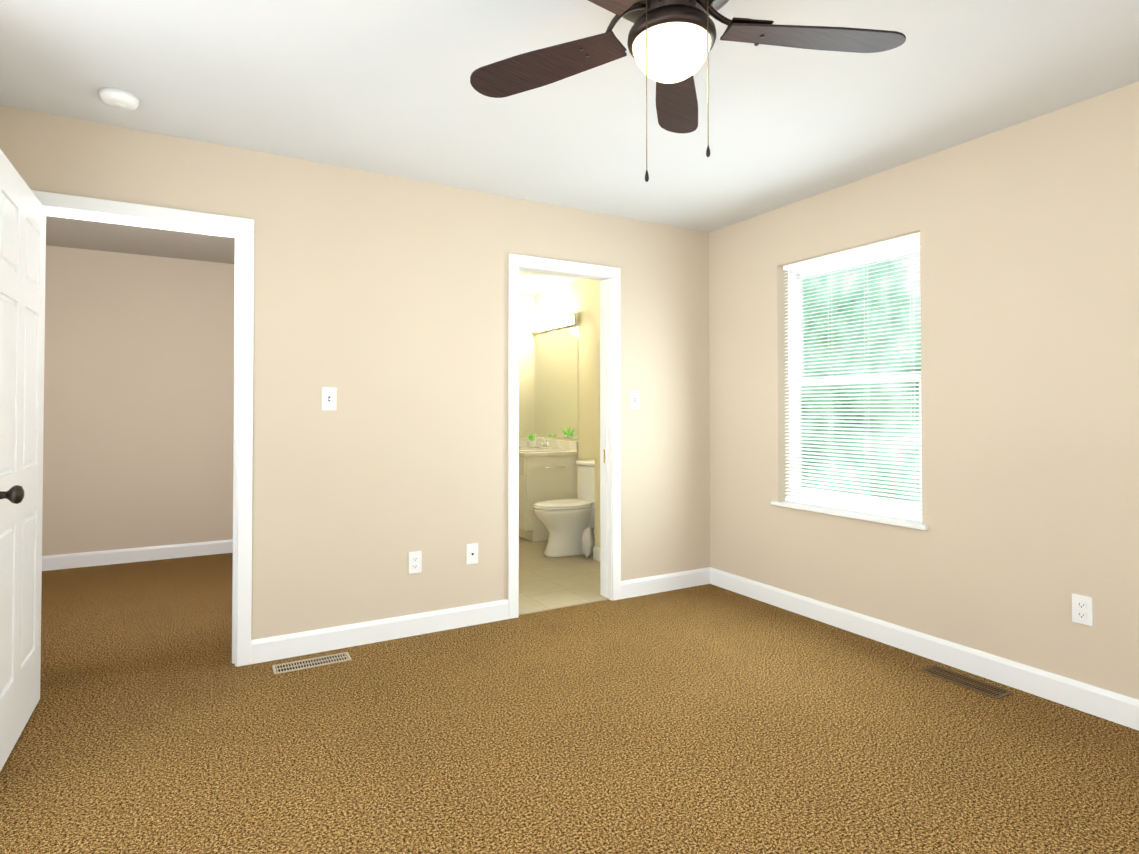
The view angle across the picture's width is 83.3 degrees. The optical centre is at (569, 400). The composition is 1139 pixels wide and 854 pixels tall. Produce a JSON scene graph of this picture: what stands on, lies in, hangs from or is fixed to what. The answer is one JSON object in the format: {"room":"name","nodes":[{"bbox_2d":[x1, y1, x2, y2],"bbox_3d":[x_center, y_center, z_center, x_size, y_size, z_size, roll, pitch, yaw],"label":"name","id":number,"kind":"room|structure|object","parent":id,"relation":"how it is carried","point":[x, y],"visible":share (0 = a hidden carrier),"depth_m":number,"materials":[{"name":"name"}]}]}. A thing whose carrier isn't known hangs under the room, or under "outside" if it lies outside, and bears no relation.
{"room":"empty bedroom","nodes":[
{"label":"empty bedroom","id":0,"kind":"room"},
{"bbox_2d":[42,245,534,555],"bbox_3d":[-2.570,0.061,5.639,5.300,2.440,0.100,0,-1,-30],"label":"wall","id":1,"kind":"structure","parent":0,"point":[138,433],"depth_m":5.10,"materials":[{"name":"paint"}]},
{"bbox_2d":[42,539,232,570],"bbox_3d":[-3.650,1.216,4.942,2.550,0.110,0.014,0,-1,-30],"label":"baseboard","id":2,"kind":"structure","parent":1,"relation":"attached to","point":[87,559],"depth_m":5.06,"materials":[{"name":"white wood"}]},
{"bbox_2d":[0,105,709,639],"bbox_3d":[-0.756,0.030,3.545,3.920,2.440,0.115,0,-1,-30],"label":"wall","id":3,"kind":"structure","parent":0,"point":[380,303],"depth_m":3.38,"materials":[{"name":"paint"}]},
{"bbox_2d":[0,149,45,771],"bbox_3d":[-1.997,0.210,2.293,0.194,2.022,0.824,1,-1,-30],"label":"bedroom door","id":4,"kind":"structure","parent":3,"relation":"in","point":[22,265],"depth_m":2.31,"materials":[{"name":"white wood"}]},
{"bbox_2d":[31,190,253,666],"bbox_3d":[-1.921,0.186,2.871,0.894,2.107,0.137,0,-1,-30],"label":"door frame","id":5,"kind":"structure","parent":3,"relation":"attached to","point":[244,227],"depth_m":3.01,"materials":[{"name":"white wood"}]},
{"bbox_2d":[322,387,336,409],"bbox_3d":[-1.204,-0.010,3.214,0.070,0.115,0.018,0,-1,-30],"label":"light switch","id":6,"kind":"object","parent":3,"relation":"attached to","point":[329,397],"visible":1,"depth_m":3.22,"materials":[{"name":"white plastic"}]},
{"bbox_2d":[251,599,508,663],"bbox_3d":[-0.928,1.192,3.356,1.326,0.110,0.014,0,-1,-30],"label":"baseboard","id":7,"kind":"structure","parent":3,"relation":"attached to","point":[305,643],"depth_m":3.30,"materials":[{"name":"white wood"}]},
{"bbox_2d":[409,551,421,573],"bbox_3d":[-0.824,0.863,3.423,0.070,0.115,0.009,0,-1,-30],"label":"outlet","id":8,"kind":"object","parent":3,"relation":"attached to","point":[415,562],"visible":1,"depth_m":3.42,"materials":[{"name":"white plastic"}]},
{"bbox_2d":[466,543,477,564],"bbox_3d":[-0.541,0.856,3.580,0.070,0.115,0.015,0,-1,-30],"label":"outlet","id":9,"kind":"object","parent":3,"relation":"attached to","point":[472,553],"visible":1,"depth_m":3.58,"materials":[{"name":"white plastic"}]},
{"bbox_2d":[508,253,620,618],"bbox_3d":[-0.047,0.202,3.946,0.775,2.107,0.151,0,-1,-30],"label":"door frame","id":10,"kind":"structure","parent":3,"relation":"attached to","point":[516,261],"depth_m":4.05,"materials":[{"name":"white wood"}]},
{"bbox_2d":[630,391,638,408],"bbox_3d":[0.426,-0.006,4.142,0.070,0.115,0.018,0,-1,-30],"label":"light switch","id":11,"kind":"object","parent":3,"relation":"attached to","point":[634,399],"visible":1,"depth_m":4.14,"materials":[{"name":"white plastic"}]},
{"bbox_2d":[621,567,709,598],"bbox_3d":[0.650,1.206,4.254,0.757,0.110,0.014,0,-1,-30],"label":"baseboard","id":12,"kind":"structure","parent":3,"relation":"attached to","point":[660,583],"depth_m":4.23,"materials":[{"name":"white wood"}]},
{"bbox_2d":[519,536,608,614],"bbox_3d":[-0.485,1.272,5.194,1.800,0.006,2.705,0,-1,-30],"label":"floor","id":13,"kind":"structure","parent":0,"point":[547,583],"depth_m":4.50,"materials":[{"name":"beige tile"}]},
{"bbox_2d":[519,436,577,541],"bbox_3d":[-0.389,0.815,6.269,0.570,0.939,0.938,0,-1,-30],"label":"bathroom vanity","id":14,"kind":"object","parent":13,"relation":"on","point":[547,469],"visible":0.5,"depth_m":5.88,"materials":[{"name":"white"}]},
{"bbox_2d":[519,428,535,447],"bbox_3d":[-0.508,0.369,6.556,0.404,0.220,0.275,0,-1,-30],"label":"aloe plant","id":15,"kind":"object","parent":14,"relation":"on","point":[531,442],"visible":0.52,"depth_m":6.58,"materials":[{"name":"green plant"}]},
{"bbox_2d":[533,460,594,556],"bbox_3d":[0.032,0.896,5.370,0.722,0.750,0.470,0,-1,-30],"label":"toilet","id":16,"kind":"object","parent":13,"relation":"on","point":[566,522],"visible":0.58,"depth_m":5.23,"materials":[{"name":"white ceramic"}]},
{"bbox_2d":[581,527,592,557],"bbox_3d":[0.147,1.152,5.166,0.101,0.274,0.098,0,-1,-30],"label":"trash bag","id":17,"kind":"object","parent":13,"relation":"on","point":[587,542],"visible":1,"depth_m":5.13,"materials":[{"name":"white plastic"}]},
{"bbox_2d":[0,553,1138,853],"bbox_3d":[-0.838,1.260,2.579,5.300,0.050,7.100,0,-1,-30],"label":"floor carpet","id":18,"kind":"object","parent":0,"point":[706,719],"visible":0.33,"depth_m":2.31,"materials":[{"name":"brown carpet"}]},
{"bbox_2d":[272,652,351,673],"bbox_3d":[-1.216,1.239,3.032,0.340,0.006,0.110,0,-1,-30],"label":"air vent register","id":19,"kind":"object","parent":18,"relation":"on","point":[309,663],"visible":1,"depth_m":3.03,"materials":[{"name":"beige metal"}]},
{"bbox_2d":[919,664,1012,698],"bbox_3d":[1.742,1.236,2.829,0.125,0.006,0.340,0,-1,-30],"label":"air vent register","id":20,"kind":"object","parent":18,"relation":"on","point":[978,686],"visible":1,"depth_m":2.82,"materials":[{"name":"brown metal"}]},
{"bbox_2d":[0,0,1138,293],"bbox_3d":[-0.838,-1.234,2.617,5.300,0.060,7.100,0,-1,-30],"label":"ceiling","id":21,"kind":"structure","parent":0,"point":[380,86],"depth_m":2.50,"materials":[{"name":"paint"}]},
{"bbox_2d":[98,87,138,110],"bbox_3d":[-1.778,-1.185,2.530,0.132,0.040,0.132,0,-1,-30],"label":"smoke detector","id":22,"kind":"object","parent":21,"relation":"attached to","point":[119,99],"visible":1,"depth_m":2.50,"materials":[{"name":"white plastic"}]},
{"bbox_2d":[470,0,905,181],"bbox_3d":[0.275,-0.879,1.645,1.238,0.680,1.214,0,-1,-30],"label":"ceiling fan","id":23,"kind":"object","parent":21,"relation":"attached to","point":[670,43],"visible":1,"depth_m":1.73,"materials":[{"name":"brown wood"}]},
{"bbox_2d":[594,280,599,547],"bbox_3d":[0.560,0.050,4.861,0.330,2.440,0.870,0,-1,-30],"label":"wall","id":24,"kind":"structure","parent":0,"point":[597,401],"depth_m":5.12,"materials":[{"name":"paint"}]},
{"bbox_2d":[593,546,599,561],"bbox_3d":[0.411,1.213,4.759,0.014,0.110,0.870,0,-1,-30],"label":"baseboard","id":25,"kind":"structure","parent":24,"relation":"attached to","point":[596,553],"depth_m":5.09,"materials":[{"name":"white wood"}]},
{"bbox_2d":[535,81,1138,699],"bbox_3d":[1.400,0.035,3.872,0.150,2.440,7.100,0,-1,-30],"label":"wall","id":26,"kind":"structure","parent":0,"point":[1029,321],"depth_m":2.88,"materials":[{"name":"paint"}]},
{"bbox_2d":[526,313,578,333],"bbox_3d":[-0.200,-0.767,6.386,0.154,0.110,0.910,0,-1,-30],"label":"light bar","id":27,"kind":"object","parent":26,"relation":"attached to","point":[561,322],"visible":1,"depth_m":6.27,"materials":[{"name":"white glass"}]},
{"bbox_2d":[534,327,577,438],"bbox_3d":[-0.146,-0.164,6.432,0.006,1.055,0.914,0,-1,-30],"label":"bathroom mirror","id":28,"kind":"object","parent":26,"relation":"attached to","point":[555,384],"visible":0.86,"depth_m":6.39,"materials":[{"name":"clear glass"}]},
{"bbox_2d":[771,501,928,529],"bbox_3d":[1.534,0.622,3.547,0.134,0.023,0.976,0,-1,-30],"label":"window sill","id":29,"kind":"structure","parent":26,"relation":"attached to","point":[907,523],"depth_m":3.46,"materials":[{"name":"white wood"}]},
{"bbox_2d":[789,239,921,517],"bbox_3d":[1.607,-0.114,3.600,0.058,1.450,0.906,0,-1,-30],"label":"window unit","id":30,"kind":"structure","parent":26,"relation":"in","point":[843,268],"depth_m":3.69,"materials":[{"name":"white plastic"}]},
{"bbox_2d":[783,232,921,520],"bbox_3d":[1.545,-0.117,3.565,0.042,1.444,0.890,0,-1,-30],"label":"window blind","id":31,"kind":"object","parent":30,"relation":"attached to","point":[894,241],"visible":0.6,"depth_m":3.52,"materials":[{"name":"white plastic"}]},
{"bbox_2d":[710,567,1138,730],"bbox_3d":[2.002,1.181,2.630,0.014,0.110,4.175,0,-1,-30],"label":"baseboard","id":32,"kind":"structure","parent":26,"relation":"attached to","point":[1121,709],"depth_m":2.98,"materials":[{"name":"white wood"}]},
{"bbox_2d":[1072,593,1092,626],"bbox_3d":[2.048,0.835,2.561,0.009,0.115,0.070,0,-1,-30],"label":"electrical outlet plate","id":33,"kind":"object","parent":26,"relation":"attached to","point":[1082,609],"visible":1,"depth_m":2.56,"materials":[{"name":"white plastic"}]},
{"label":"outside","id":34,"kind":"structure","parent":0,"visible":0},
{"bbox_2d":[801,253,920,501],"bbox_3d":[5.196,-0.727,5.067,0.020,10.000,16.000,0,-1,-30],"label":"window glass","id":35,"kind":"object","parent":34,"point":[869,313],"depth_m":7.85,"materials":[{"name":"clear glass"}]}
]}

